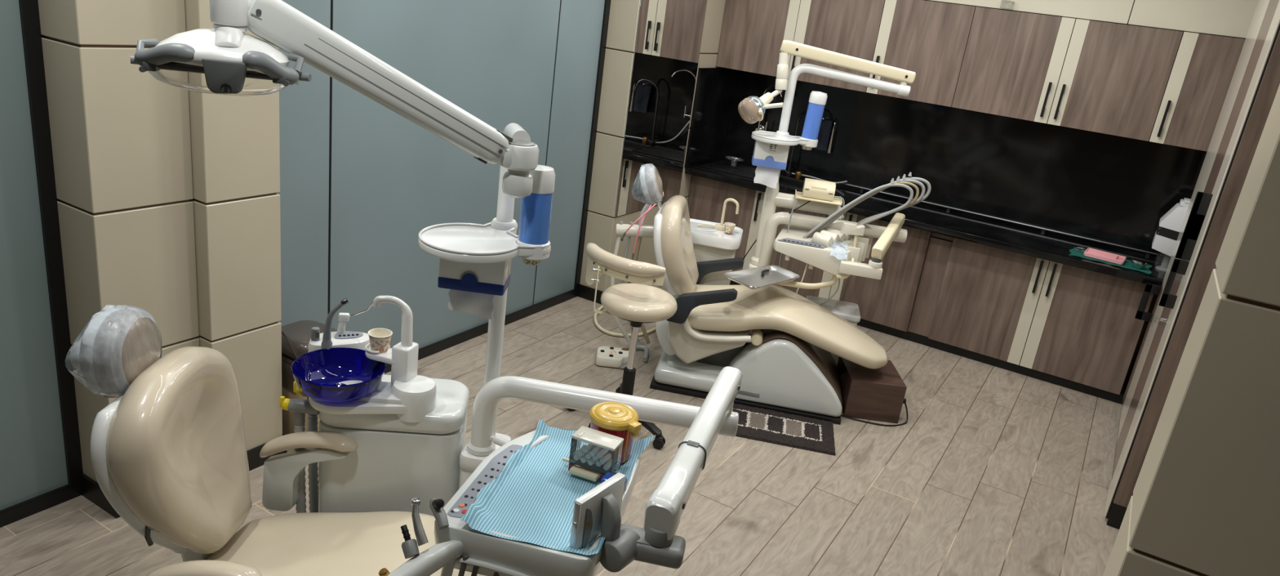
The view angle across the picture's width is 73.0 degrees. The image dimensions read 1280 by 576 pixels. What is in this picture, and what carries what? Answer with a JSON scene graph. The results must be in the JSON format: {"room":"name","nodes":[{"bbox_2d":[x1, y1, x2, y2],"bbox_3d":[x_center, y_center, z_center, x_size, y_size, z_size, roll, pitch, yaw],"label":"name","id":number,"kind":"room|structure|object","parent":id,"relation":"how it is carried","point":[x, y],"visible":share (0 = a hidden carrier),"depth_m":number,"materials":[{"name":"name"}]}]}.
{"room":"dental clinic","nodes":[
{"label":"dental clinic","id":0,"kind":"room"},
{"bbox_2d":[38,0,282,482],"bbox_3d":[-1.579,-0.594,2.878,0.342,2.750,0.625,18,21,27],"label":"wall","id":1,"kind":"structure","parent":0,"point":[168,201],"depth_m":2.84,"materials":[{"name":"beige tile"}]},
{"bbox_2d":[0,0,83,527],"bbox_3d":[-2.352,-0.337,1.836,0.053,2.750,2.010,18,21,27],"label":"glass partition","id":2,"kind":"structure","parent":1,"relation":"in","point":[41,463],"depth_m":2.78,"materials":[{"name":"blue glass"}]},
{"bbox_2d":[80,433,287,518],"bbox_3d":[-1.712,0.667,3.291,0.284,0.085,0.647,18,21,27],"label":"baseboard","id":3,"kind":"structure","parent":1,"relation":"attached to","point":[91,489],"depth_m":3.06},
{"bbox_2d":[276,0,611,373],"bbox_3d":[-0.887,-0.969,4.231,0.053,2.750,2.495,18,21,27],"label":"glass partition","id":4,"kind":"structure","parent":1,"relation":"in","point":[360,180],"depth_m":4.16,"materials":[{"name":"blue glass"}]},
{"bbox_2d":[0,284,1128,575],"bbox_3d":[0.421,1.340,2.379,5.900,0.050,8.600,18,21,27],"label":"floor","id":5,"kind":"structure","parent":0,"point":[991,470],"depth_m":3.90,"materials":[{"name":"brown wood"}]},
{"bbox_2d":[66,304,485,575],"bbox_3d":[-0.704,0.664,2.131,1.444,1.096,0.634,10,19,7],"label":"dental chair","id":6,"kind":"object","parent":5,"relation":"on","point":[169,453],"visible":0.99,"depth_m":2.11,"materials":[{"name":"leather"}]},
{"bbox_2d":[92,308,160,394],"bbox_3d":[-1.226,0.152,2.062,0.120,0.204,0.198,10,19,7],"label":"cushion","id":7,"kind":"object","parent":6,"relation":"on","point":[126,342],"depth_m":2.00,"materials":[{"name":"plastic"}]},
{"bbox_2d":[206,510,485,575],"bbox_3d":[-0.559,0.804,2.150,1.117,0.259,0.551,10,19,7],"label":"seat cushion","id":8,"kind":"object","parent":6,"relation":"on","point":[305,543],"depth_m":2.21,"materials":[{"name":"beige leather"}]},
{"bbox_2d":[281,320,337,448],"bbox_3d":[-1.373,0.388,3.560,0.276,0.519,0.254,18,21,27],"label":"waste bin","id":9,"kind":"object","parent":5,"relation":"on","point":[295,335],"visible":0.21,"depth_m":3.46,"materials":[{"name":"beige plastic"}]},
{"bbox_2d":[290,295,511,515],"bbox_3d":[-0.698,0.518,2.592,0.610,1.073,0.420,5,19,-7],"label":"cuspidor unit","id":10,"kind":"object","parent":5,"relation":"on","point":[408,428],"visible":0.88,"depth_m":2.44,"materials":[{"name":"white plastic"}]},
{"bbox_2d":[280,395,319,512],"bbox_3d":[-0.965,0.670,2.522,0.159,0.771,0.042,6,19,-6],"label":"hose","id":11,"kind":"object","parent":10,"relation":"attached to","point":[300,407],"visible":0.51,"depth_m":2.40,"materials":[{"name":"grey plastic"}]},
{"bbox_2d":[293,381,318,511],"bbox_3d":[-0.952,0.642,2.586,0.159,0.786,0.042,6,19,-6],"label":"hose","id":12,"kind":"object","parent":10,"relation":"attached to","point":[313,422],"visible":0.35,"depth_m":2.54,"materials":[{"name":"grey plastic"}]},
{"bbox_2d":[311,326,319,341],"bbox_3d":[-0.942,0.135,2.510,0.024,0.042,0.026,3,20,-14],"label":"saliva ejector","id":13,"kind":"object","parent":10,"relation":"on","point":[315,331],"visible":1,"depth_m":2.50,"materials":[{"name":"grey plastic"}]},
{"bbox_2d":[129,0,539,435],"bbox_3d":[-0.626,-0.045,2.003,0.891,1.224,0.239,-9,25,-40],"label":"lamp","id":14,"kind":"object","parent":10,"relation":"on","point":[226,55],"visible":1,"depth_m":1.73,"materials":[{"name":"white plastic"}]},
{"bbox_2d":[417,217,551,262],"bbox_3d":[-0.408,-0.125,2.204,0.311,0.040,0.256,-10,25,-41],"label":"round tray","id":15,"kind":"object","parent":14,"relation":"attached to","point":[495,242],"visible":0.95,"depth_m":2.17,"materials":[{"name":"white plastic"}]},
{"bbox_2d":[437,257,511,319],"bbox_3d":[-0.427,-0.018,2.234,0.168,0.183,0.106,7,19,-1],"label":"dispenser","id":16,"kind":"object","parent":15,"relation":"attached to","point":[473,287],"visible":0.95,"depth_m":2.18,"materials":[{"name":"white plastic"}]},
{"bbox_2d":[437,272,510,295],"bbox_3d":[-0.425,-0.029,2.231,0.168,0.049,0.104,7,19,-1],"label":"tray","id":17,"kind":"object","parent":16,"relation":"on","point":[481,283],"depth_m":2.18,"materials":[{"name":"blue plastic"}]},
{"bbox_2d":[515,164,555,260],"bbox_3d":[-0.264,-0.193,2.194,0.088,0.238,0.088,18,21,27],"label":"dispenser","id":18,"kind":"object","parent":15,"relation":"on","point":[536,207],"visible":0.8,"depth_m":2.17,"materials":[{"name":"blue plastic"}]},
{"bbox_2d":[522,257,540,265],"bbox_3d":[-0.278,-0.090,2.230,0.064,0.052,0.064,18,21,27],"label":"paper cup","id":19,"kind":"object","parent":18,"relation":"in","point":[531,262],"visible":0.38,"depth_m":2.22,"materials":[{"name":"paper"}]},
{"bbox_2d":[515,237,550,260],"bbox_3d":[-0.276,-0.102,2.226,0.088,0.044,0.088,18,21,27],"label":"socket","id":20,"kind":"object","parent":18,"relation":"attached to","point":[538,252],"depth_m":2.19,"materials":[{"name":"white plastic"}]},
{"bbox_2d":[321,297,348,349],"bbox_3d":[-0.874,0.136,2.477,0.073,0.220,0.032,0,20,-22],"label":"suction handpiece","id":21,"kind":"object","parent":10,"relation":"in","point":[326,343],"visible":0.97,"depth_m":2.46,"materials":[{"name":"grey plastic"}]},
{"bbox_2d":[290,346,386,403],"bbox_3d":[-0.831,0.255,2.392,0.248,0.091,0.248,18,21,27],"label":"bowl","id":22,"kind":"object","parent":10,"relation":"on","point":[335,375],"depth_m":2.42,"materials":[{"name":"blue glass"}]},
{"bbox_2d":[337,301,373,333],"bbox_3d":[-0.845,0.084,2.575,0.107,0.112,0.023,2,20,-15],"label":"syringe","id":23,"kind":"object","parent":10,"relation":"on","point":[344,317],"visible":0.95,"depth_m":2.56,"materials":[{"name":"white plastic"}]},
{"bbox_2d":[368,328,392,352],"bbox_3d":[-0.735,0.150,2.445,0.067,0.054,0.067,18,21,27],"label":"paper cup","id":24,"kind":"object","parent":10,"relation":"on","point":[380,338],"visible":1,"depth_m":2.43,"materials":[{"name":"paper"}]},
{"bbox_2d":[378,365,742,575],"bbox_3d":[-0.196,0.651,2.110,0.746,0.777,0.882,10,19,7],"label":"tray","id":25,"kind":"object","parent":10,"relation":"attached to","point":[598,512],"visible":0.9,"depth_m":1.85,"materials":[{"name":"white plastic"}]},
{"bbox_2d":[378,567,390,575],"bbox_3d":[-0.503,0.562,1.703,0.023,0.023,0.018,-1,21,-23],"label":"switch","id":26,"kind":"object","parent":25,"relation":"attached to","point":[383,571],"depth_m":1.70,"materials":[{"name":"gold metal"}]},
{"bbox_2d":[400,524,419,558],"bbox_3d":[-0.467,0.515,1.750,0.031,0.058,0.060,-5,23,-33],"label":"motor handpiece","id":27,"kind":"object","parent":25,"relation":"in","point":[410,546],"visible":1,"depth_m":1.74,"materials":[{"name":"grey plastic"}]},
{"bbox_2d":[411,497,428,545],"bbox_3d":[-0.450,0.478,1.760,0.023,0.079,0.071,-6,23,-34],"label":"turbine handpiece","id":28,"kind":"object","parent":25,"relation":"on","point":[419,530],"visible":1,"depth_m":1.75,"materials":[{"name":"metal"}]},
{"bbox_2d":[429,497,448,528],"bbox_3d":[-0.419,0.464,1.806,0.024,0.061,0.072,-7,24,-36],"label":"syringe","id":29,"kind":"object","parent":25,"relation":"on","point":[436,504],"visible":1,"depth_m":1.79,"materials":[{"name":"grey plastic"}]},
{"bbox_2d":[460,419,655,555],"bbox_3d":[-0.170,0.439,1.998,0.342,0.061,0.482,10,19,7],"label":"bib","id":30,"kind":"object","parent":25,"relation":"on","point":[532,499],"visible":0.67,"depth_m":1.96,"materials":[{"name":"paper"}]},
{"bbox_2d":[562,425,623,481],"bbox_3d":[-0.118,0.395,2.059,0.133,0.098,0.075,14,20,18],"label":"dispenser","id":31,"kind":"object","parent":30,"relation":"on","point":[593,472],"visible":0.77,"depth_m":2.05,"materials":[{"name":"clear plastic"}]},
{"bbox_2d":[573,448,580,459],"bbox_3d":[-0.148,0.399,2.078,0.014,0.014,0.038,11,19,11],"label":"roll","id":32,"kind":"object","parent":31,"relation":"in","point":[576,456],"visible":0.64,"depth_m":2.06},
{"bbox_2d":[577,444,586,456],"bbox_3d":[-0.138,0.389,2.072,0.014,0.014,0.037,12,19,13],"label":"roll","id":33,"kind":"object","parent":31,"relation":"in","point":[580,452],"visible":0.73,"depth_m":2.06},
{"bbox_2d":[580,451,587,462],"bbox_3d":[-0.130,0.404,2.072,0.014,0.014,0.039,11,19,11],"label":"roll","id":34,"kind":"object","parent":31,"relation":"in","point":[584,459],"visible":0.56,"depth_m":2.06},
{"bbox_2d":[585,447,593,458],"bbox_3d":[-0.119,0.395,2.066,0.014,0.014,0.037,11,19,11],"label":"roll","id":35,"kind":"object","parent":31,"relation":"in","point":[588,455],"visible":0.64,"depth_m":2.05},
{"bbox_2d":[582,443,594,452],"bbox_3d":[-0.123,0.381,2.064,0.014,0.014,0.035,16,21,23],"label":"roll","id":36,"kind":"object","parent":35,"relation":"on","point":[589,446],"visible":0.82,"depth_m":2.06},
{"bbox_2d":[587,457,599,465],"bbox_3d":[-0.110,0.410,2.065,0.014,0.014,0.039,16,21,24],"label":"roll","id":37,"kind":"object","parent":31,"relation":"in","point":[590,461],"visible":0.62,"depth_m":2.05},
{"bbox_2d":[590,445,602,456],"bbox_3d":[-0.104,0.387,2.056,0.014,0.014,0.038,16,21,23],"label":"roll","id":38,"kind":"object","parent":31,"relation":"in","point":[597,449],"visible":0.82,"depth_m":2.05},
{"bbox_2d":[595,455,604,466],"bbox_3d":[-0.092,0.412,2.061,0.014,0.014,0.034,15,20,20],"label":"roll","id":39,"kind":"object","parent":31,"relation":"in","point":[598,463],"visible":0.57,"depth_m":2.05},
{"bbox_2d":[596,447,608,457],"bbox_3d":[-0.089,0.390,2.050,0.014,0.014,0.039,16,21,23],"label":"roll","id":40,"kind":"object","parent":31,"relation":"in","point":[603,451],"visible":0.81,"depth_m":2.04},
{"bbox_2d":[600,452,611,463],"bbox_3d":[-0.081,0.404,2.053,0.014,0.014,0.037,16,20,22],"label":"roll","id":41,"kind":"object","parent":31,"relation":"in","point":[607,455],"visible":1,"depth_m":2.04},
{"bbox_2d":[603,457,612,470],"bbox_3d":[-0.074,0.418,2.053,0.014,0.015,0.039,13,20,15],"label":"roll","id":42,"kind":"object","parent":31,"relation":"in","point":[608,464],"visible":0.81,"depth_m":2.04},
{"bbox_2d":[600,471,626,492],"bbox_3d":[-0.061,0.454,1.996,0.052,0.035,0.040,14,20,19],"label":"case","id":43,"kind":"object","parent":30,"relation":"on","point":[608,474],"visible":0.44,"depth_m":1.99,"materials":[{"name":"plastic"}]},
{"bbox_2d":[589,401,641,463],"bbox_3d":[-0.066,0.357,2.147,0.127,0.125,0.121,7,19,-3],"label":"sharps container","id":44,"kind":"object","parent":30,"relation":"on","point":[620,420],"visible":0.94,"depth_m":2.10,"materials":[{"name":"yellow plastic"}]},
{"bbox_2d":[595,346,629,368],"bbox_3d":[-0.140,0.379,4.760,0.200,0.060,0.180,7,19,-2],"label":"foot pedal","id":45,"kind":"object","parent":5,"relation":"on","point":[607,356],"visible":0.93,"depth_m":4.71,"materials":[{"name":"white plastic"}]},
{"bbox_2d":[567,242,677,448],"bbox_3d":[-0.059,0.248,3.987,0.592,0.831,0.540,18,21,27],"label":"stool","id":46,"kind":"object","parent":5,"relation":"on","point":[639,302],"visible":0.69,"depth_m":3.85,"materials":[{"name":"beige leather"}]},
{"bbox_2d":[593,304,655,336],"bbox_3d":[-0.122,0.176,5.420,0.421,0.020,0.617,-1,21,-23],"label":"hose","id":47,"kind":"object","parent":5,"relation":"on","point":[601,307],"visible":0.52,"depth_m":5.18,"materials":[{"name":"beige plastic"}]},
{"bbox_2d":[616,344,648,361],"bbox_3d":[-0.048,0.350,4.906,0.218,0.042,0.175,11,19,9],"label":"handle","id":48,"kind":"object","parent":5,"relation":"on","point":[644,348],"visible":0.65,"depth_m":4.92,"materials":[{"name":"metal"}]},
{"bbox_2d":[610,191,759,343],"bbox_3d":[0.262,-0.111,4.982,0.904,0.943,0.414,4,19,-9],"label":"cuspidor unit","id":49,"kind":"object","parent":5,"relation":"on","point":[710,240],"visible":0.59,"depth_m":4.85,"materials":[{"name":"plastic"}]},
{"bbox_2d":[689,198,743,249],"bbox_3d":[0.399,-0.398,4.915,0.447,0.250,0.372,18,21,27],"label":"basin","id":50,"kind":"object","parent":49,"relation":"in","point":[704,234],"depth_m":4.85,"materials":[{"name":"ceramic"}]},
{"bbox_2d":[724,222,735,233],"bbox_3d":[0.505,-0.339,4.890,0.065,0.050,0.065,18,21,27],"label":"paper cup","id":51,"kind":"object","parent":49,"relation":"on","point":[729,227],"visible":1,"depth_m":4.87,"materials":[{"name":"paper"}]},
{"bbox_2d":[737,40,915,132],"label":"lamp","id":52,"kind":"object","parent":49,"relation":"on","point":[751,109],"depth_m":4.48,"materials":[{"name":"white plastic"}]},
{"bbox_2d":[760,92,773,104],"bbox_3d":[0.652,-0.978,4.516,0.090,0.084,0.055,-8,24,-37],"label":"joint","id":53,"kind":"object","parent":52,"relation":"attached to","point":[766,98],"depth_m":4.50,"materials":[{"name":"beige plastic"}]},
{"bbox_2d":[757,172,931,279],"bbox_3d":[1.098,-0.350,4.679,0.824,0.645,0.530,10,19,7],"label":"tray","id":54,"kind":"object","parent":49,"relation":"attached to","point":[837,247],"visible":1,"depth_m":4.59,"materials":[{"name":"white plastic"}]},
{"bbox_2d":[750,168,841,265],"label":"support arm","id":55,"kind":"object","parent":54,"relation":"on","point":[773,198],"depth_m":4.74,"materials":[{"name":"white metal"}]},
{"bbox_2d":[751,139,789,188],"bbox_3d":[0.685,-0.661,4.603,0.178,0.246,0.106,8,19,2],"label":"dispenser","id":56,"kind":"object","parent":55,"relation":"on","point":[769,158],"visible":0.94,"depth_m":4.55,"materials":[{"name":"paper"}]},
{"bbox_2d":[742,200,810,258],"bbox_3d":[0.740,-0.300,4.862,0.038,0.498,0.405,-11,26,-43],"label":"cable","id":57,"kind":"object","parent":55,"relation":"attached to","point":[808,201],"visible":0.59,"depth_m":4.95,"materials":[{"name":"plastic"}]},
{"bbox_2d":[751,130,809,145],"bbox_3d":[0.751,-0.800,4.590,0.352,0.040,0.250,-9,25,-40],"label":"shelf","id":58,"kind":"object","parent":55,"relation":"attached to","point":[780,138],"visible":0.96,"depth_m":4.53,"materials":[{"name":"white plastic"}]},
{"bbox_2d":[799,90,827,147],"bbox_3d":[0.916,-0.893,4.583,0.103,0.292,0.099,18,21,27],"label":"dispenser","id":59,"kind":"object","parent":58,"relation":"on","point":[817,100],"visible":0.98,"depth_m":4.55,"materials":[{"name":"blue plastic"}]},
{"bbox_2d":[802,146,812,150],"bbox_3d":[0.896,-0.768,4.628,0.072,0.052,0.072,18,21,27],"label":"paper cup","id":60,"kind":"object","parent":59,"relation":"in","point":[803,147],"visible":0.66,"depth_m":4.61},
{"bbox_2d":[799,136,817,147],"bbox_3d":[0.899,-0.779,4.623,0.100,0.047,0.099,18,21,27],"label":"holder","id":61,"kind":"object","parent":59,"relation":"attached to","point":[813,141],"depth_m":4.58,"materials":[{"name":"white plastic"}]},
{"bbox_2d":[795,189,842,205],"bbox_3d":[0.970,-0.492,4.708,0.250,0.018,0.160,10,19,7],"label":"shelf","id":62,"kind":"object","parent":55,"relation":"attached to","point":[836,201],"visible":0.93,"depth_m":4.65,"materials":[{"name":"beige plastic"}]},
{"bbox_2d":[778,198,799,286],"bbox_3d":[0.810,-0.228,4.756,0.059,0.548,0.024,-2,21,-27],"label":"cable","id":63,"kind":"object","parent":62,"relation":"hanging from","point":[798,198],"visible":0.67,"depth_m":4.70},
{"bbox_2d":[802,177,835,201],"bbox_3d":[0.970,-0.534,4.689,0.166,0.091,0.118,10,19,7],"label":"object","id":64,"kind":"object","parent":62,"relation":"on","point":[812,188],"visible":1,"depth_m":4.64,"materials":[{"name":"beige plastic"}]},
{"bbox_2d":[834,195,844,220],"bbox_3d":[1.072,-0.402,4.734,0.069,0.197,0.059,18,21,27],"label":"cable","id":65,"kind":"object","parent":55,"relation":"hanging from","point":[837,197],"visible":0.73,"depth_m":4.72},
{"bbox_2d":[795,263,808,293],"bbox_3d":[0.923,-0.025,4.720,0.178,0.284,0.037,-9,25,-40],"label":"cable","id":66,"kind":"object","parent":54,"relation":"hanging from","point":[806,264],"visible":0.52,"depth_m":4.63,"materials":[{"name":"plastic"}]},
{"bbox_2d":[775,275,837,288],"bbox_3d":[0.836,-0.055,4.527,0.509,0.115,0.086,0,20,-21],"label":"support arm","id":67,"kind":"object","parent":54,"relation":"attached to","point":[793,283],"visible":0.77,"depth_m":4.53,"materials":[{"name":"beige plastic"}]},
{"bbox_2d":[723,264,799,289],"bbox_3d":[0.634,-0.053,4.415,0.420,0.023,0.227,-9,25,-41],"label":"steel tray","id":68,"kind":"object","parent":67,"relation":"on","point":[752,277],"visible":0.99,"depth_m":4.44,"materials":[{"name":"silver metal"}]},
{"bbox_2d":[760,267,771,276],"bbox_3d":[0.654,-0.084,4.505,0.032,0.024,0.122,18,21,27],"label":"contra handpiece","id":69,"kind":"object","parent":68,"relation":"on","point":[768,269],"visible":1,"depth_m":4.51,"materials":[{"name":"black metal"}]},
{"bbox_2d":[819,278,839,305],"bbox_3d":[1.020,0.006,4.698,0.029,0.264,0.130,-6,23,-35],"label":"cable","id":70,"kind":"object","parent":54,"relation":"hanging from","point":[834,293],"visible":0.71,"depth_m":4.66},
{"bbox_2d":[688,174,764,271],"bbox_3d":[0.696,-0.476,6.381,0.578,0.706,0.520,18,21,27],"label":"base cabinet","id":71,"kind":"object","parent":5,"relation":"on","point":[707,197],"visible":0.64,"depth_m":6.12,"materials":[{"name":"brown wood"}]},
{"bbox_2d":[631,163,888,424],"bbox_3d":[0.612,0.000,4.526,1.444,1.118,0.618,10,19,7],"label":"dental chair","id":72,"kind":"object","parent":5,"relation":"on","point":[782,342],"visible":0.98,"depth_m":4.40,"materials":[{"name":"leather"}]},
{"bbox_2d":[620,203,656,259],"bbox_3d":[-0.002,-0.276,4.361,0.197,0.288,0.054,-7,24,-37],"label":"cable","id":73,"kind":"object","parent":72,"relation":"hanging from","point":[655,204],"visible":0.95,"depth_m":4.33,"materials":[{"name":"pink plastic"}]},
{"bbox_2d":[644,164,662,202],"bbox_3d":[0.061,-0.535,4.454,0.128,0.187,0.175,10,19,7],"label":"cushion","id":74,"kind":"object","parent":72,"relation":"on","point":[653,184],"depth_m":4.39,"materials":[{"name":"plastic"}]},
{"bbox_2d":[687,284,888,368],"bbox_3d":[0.763,0.172,4.554,1.097,0.269,0.540,10,19,7],"label":"seat cushion","id":75,"kind":"object","parent":72,"relation":"on","point":[772,324],"depth_m":4.37,"materials":[{"name":"beige leather"}]},
{"bbox_2d":[732,402,835,455],"bbox_3d":[0.673,0.684,4.271,0.574,0.016,0.336,10,19,7],"label":"bath rug","id":76,"kind":"object","parent":5,"relation":"on","point":[768,425],"visible":0.82,"depth_m":4.24,"materials":[{"name":"fabric"}]},
{"bbox_2d":[805,295,860,364],"bbox_3d":[1.068,0.290,4.963,0.300,0.405,0.240,10,19,7],"label":"junction box","id":77,"kind":"object","parent":5,"relation":"on","point":[849,311],"visible":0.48,"depth_m":4.87,"materials":[{"name":"white plastic"}]},
{"bbox_2d":[769,206,953,337],"bbox_3d":[1.484,-0.227,5.965,1.270,0.706,0.520,18,21,27],"label":"base cabinet","id":78,"kind":"object","parent":5,"relation":"on","point":[889,300],"depth_m":5.64,"materials":[{"name":"brown wood"}]},
{"bbox_2d":[684,159,1165,285],"bbox_3d":[1.770,-0.511,5.666,3.045,0.096,0.602,18,21,27],"label":"countertop","id":79,"kind":"structure","parent":78,"relation":"on","point":[1004,236],"depth_m":5.38,"materials":[{"name":"black stone"}]},
{"bbox_2d":[701,160,804,190],"bbox_3d":[0.887,-0.775,6.131,0.860,0.047,0.350,18,21,27],"label":"sink","id":80,"kind":"object","parent":79,"relation":"in","point":[721,166],"visible":0.42,"depth_m":6.17,"materials":[{"name":"black metal"}]},
{"bbox_2d":[724,155,744,166],"bbox_3d":[0.685,-0.917,6.308,0.149,0.058,0.099,18,21,27],"label":"faucet","id":81,"kind":"object","parent":80,"relation":"on","point":[735,159],"visible":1,"depth_m":6.31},
{"bbox_2d":[782,110,807,177],"bbox_3d":[1.141,-1.017,6.126,0.060,0.497,0.255,-9,25,-40],"label":"tap","id":82,"kind":"object","parent":79,"relation":"on","point":[788,173],"visible":0.61,"depth_m":6.20,"materials":[{"name":"metal"}]},
{"bbox_2d":[780,168,847,183],"bbox_3d":[1.165,-0.916,6.220,0.707,0.230,0.035,17,21,25],"label":"hose","id":83,"kind":"object","parent":79,"relation":"on","point":[811,176],"visible":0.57,"depth_m":6.20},
{"bbox_2d":[1069,247,1151,273],"bbox_3d":[2.730,-0.163,5.028,0.440,0.006,0.252,18,21,27],"label":"cloth","id":84,"kind":"object","parent":79,"relation":"on","point":[1127,264],"visible":0.56,"depth_m":4.97,"materials":[{"name":"fabric"}]},
{"bbox_2d":[1083,247,1126,264],"bbox_3d":[2.701,-0.184,5.028,0.210,0.024,0.150,19,22,30],"label":"tray","id":85,"kind":"object","parent":84,"relation":"on","point":[1091,252],"visible":1,"depth_m":5.01,"materials":[{"name":"pink plastic"}]},
{"bbox_2d":[1130,259,1147,268],"bbox_3d":[2.825,-0.130,4.906,0.088,0.032,0.088,18,21,27],"label":"glass bowl","id":86,"kind":"object","parent":84,"relation":"on","point":[1135,264],"visible":1,"depth_m":4.89,"materials":[{"name":"clear glass"}]},
{"bbox_2d":[1154,252,1164,263],"bbox_3d":[3.059,-0.184,5.050,0.072,0.114,0.072,18,21,27],"label":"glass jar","id":87,"kind":"object","parent":79,"relation":"on","point":[1159,253],"visible":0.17,"depth_m":5.08,"materials":[{"name":"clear glass"}]},
{"bbox_2d":[1151,197,1191,271],"bbox_3d":[3.027,-0.309,4.939,0.142,0.413,0.186,18,21,27],"label":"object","id":88,"kind":"object","parent":79,"relation":"on","point":[1169,226],"visible":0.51,"depth_m":4.87,"materials":[{"name":"white plastic"}]},
{"bbox_2d":[1179,197,1191,206],"bbox_3d":[3.080,-0.477,4.863,0.075,0.035,0.130,18,21,27],"label":"paper towel","id":89,"kind":"object","parent":88,"relation":"on","point":[1185,202],"depth_m":4.83,"materials":[{"name":"paper"}]},
{"bbox_2d":[836,356,906,422],"bbox_3d":[1.234,0.534,4.620,0.318,0.212,0.340,7,19,-1],"label":"wooden box","id":90,"kind":"object","parent":5,"relation":"on","point":[868,393],"visible":0.97,"depth_m":4.47,"materials":[{"name":"brown wood"}]},
{"bbox_2d":[840,402,907,426],"bbox_3d":[1.221,0.644,4.470,0.374,0.103,0.100,5,19,-9],"label":"power cable","id":91,"kind":"object","parent":5,"relation":"on","point":[905,402],"visible":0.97,"depth_m":4.47,"materials":[{"name":"black rubber"}]},
{"bbox_2d":[928,237,1153,394],"bbox_3d":[2.506,0.097,5.426,1.126,0.706,0.520,18,21,27],"label":"base cabinet","id":92,"kind":"object","parent":5,"relation":"on","point":[1076,324],"visible":0.79,"depth_m":5.22,"materials":[{"name":"brown wood"}]},
{"bbox_2d":[1104,0,1279,528],"bbox_3d":[2.802,-0.150,3.911,0.725,2.350,1.472,18,21,27],"label":"door","id":93,"kind":"structure","parent":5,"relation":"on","point":[1255,82],"depth_m":3.60,"materials":[{"name":"brown wood"}]},
{"bbox_2d":[579,0,725,291],"bbox_3d":[0.201,-1.385,5.856,0.270,2.750,1.500,18,21,27],"label":"wall","id":94,"kind":"structure","parent":0,"point":[601,224],"depth_m":5.39,"materials":[{"name":"beige tile"}]},
{"bbox_2d":[577,281,631,304],"bbox_3d":[-0.055,-0.072,6.069,0.210,0.085,1.042,18,21,27],"label":"baseboard","id":95,"kind":"structure","parent":94,"relation":"attached to","point":[584,291],"depth_m":5.64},
{"bbox_2d":[613,0,707,217],"bbox_3d":[0.184,-1.491,5.454,0.006,2.035,0.850,18,21,27],"label":"wall mirror","id":96,"kind":"object","parent":94,"relation":"attached to","point":[668,34],"visible":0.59,"depth_m":5.50,"materials":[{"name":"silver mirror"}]},
{"bbox_2d":[684,66,737,167],"bbox_3d":[0.517,-1.235,6.224,0.018,0.685,0.608,18,21,27],"label":"panel","id":97,"kind":"object","parent":94,"relation":"attached to","point":[715,86],"visible":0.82,"depth_m":6.18,"materials":[{"name":"black stone"}]},
{"bbox_2d":[729,280,1124,404],"bbox_3d":[1.599,0.258,5.792,3.035,0.062,0.015,18,21,27],"label":"baseboard","id":98,"kind":"structure","parent":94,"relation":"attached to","point":[908,335],"depth_m":5.46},
{"bbox_2d":[924,0,1258,39],"bbox_3d":[2.039,-2.052,5.253,3.043,0.646,0.340,18,21,27],"label":"wall","id":99,"kind":"structure","parent":0,"point":[1224,18],"depth_m":4.72,"materials":[{"name":"beige paint"}]},
{"bbox_2d":[1124,32,1183,381],"bbox_3d":[2.729,-0.893,5.412,5.900,2.750,0.120,18,21,27],"label":"wall","id":100,"kind":"structure","parent":0,"point":[1155,295],"depth_m":5.42,"materials":[{"name":"paint"}]},
{"bbox_2d":[715,0,885,92],"bbox_3d":[1.116,-1.724,5.873,1.087,0.595,0.390,18,21,27],"label":"upper cabinet","id":101,"kind":"object","parent":100,"relation":"attached to","point":[753,32],"visible":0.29,"depth_m":5.73,"materials":[{"name":"brown wood"}]},
{"bbox_2d":[866,0,975,106],"bbox_3d":[1.812,-1.504,5.506,0.543,0.595,0.390,18,21,27],"label":"upper cabinet","id":102,"kind":"object","parent":100,"relation":"attached to","point":[929,39],"visible":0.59,"depth_m":5.35,"materials":[{"name":"brown wood"}]},
{"bbox_2d":[723,70,1207,258],"bbox_3d":[1.964,-0.898,5.799,3.045,0.693,0.011,18,21,27],"label":"backsplash","id":103,"kind":"structure","parent":100,"relation":"attached to","point":[1117,189],"depth_m":5.62,"materials":[{"name":"black stone"}]},
{"bbox_2d":[755,84,782,131],"bbox_3d":[0.919,-1.275,6.226,0.088,0.376,0.256,2,20,-16],"label":"tap","id":104,"kind":"object","parent":103,"relation":"attached to","point":[759,127],"visible":0.67,"depth_m":6.28,"materials":[{"name":"silver metal"}]},
{"bbox_2d":[813,117,832,151],"bbox_3d":[1.279,-1.091,6.117,0.130,0.221,0.073,18,21,27],"label":"hand towel","id":105,"kind":"object","parent":103,"relation":"hanging from","point":[825,127],"visible":0.66,"depth_m":6.10,"materials":[{"name":"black fabric"}]},
{"bbox_2d":[826,117,835,153],"bbox_3d":[1.354,-1.071,6.083,0.030,0.243,0.054,18,21,27],"label":"spray nozzle","id":106,"kind":"object","parent":103,"relation":"attached to","point":[829,147],"visible":1,"depth_m":6.08,"materials":[{"name":"silver metal"}]},
{"bbox_2d":[841,182,1164,257],"bbox_3d":[2.319,-0.455,5.677,2.080,0.031,0.026,18,21,27],"label":"trim","id":107,"kind":"structure","parent":100,"relation":"attached to","point":[1148,252],"depth_m":5.59,"materials":[{"name":"metal"}]},
{"bbox_2d":[951,6,1183,141],"bbox_3d":[2.509,-1.283,5.138,1.090,0.595,0.390,18,21,27],"label":"upper cabinet","id":108,"kind":"object","parent":100,"relation":"attached to","point":[1110,78],"visible":1,"depth_m":4.98,"materials":[{"name":"brown wood"}]},
{"bbox_2d":[1149,31,1245,151],"bbox_3d":[3.109,-1.093,4.821,0.314,0.595,0.390,18,21,27],"label":"upper cabinet","id":109,"kind":"object","parent":100,"relation":"attached to","point":[1204,66],"visible":0.93,"depth_m":4.69,"materials":[{"name":"brown wood"}]},
{"bbox_2d":[1102,84,1279,575],"bbox_3d":[1.487,0.338,1.373,1.120,2.750,0.250,18,21,27],"label":"wall","id":110,"kind":"structure","parent":0,"point":[1205,500],"depth_m":1.50,"materials":[{"name":"beige tile"}]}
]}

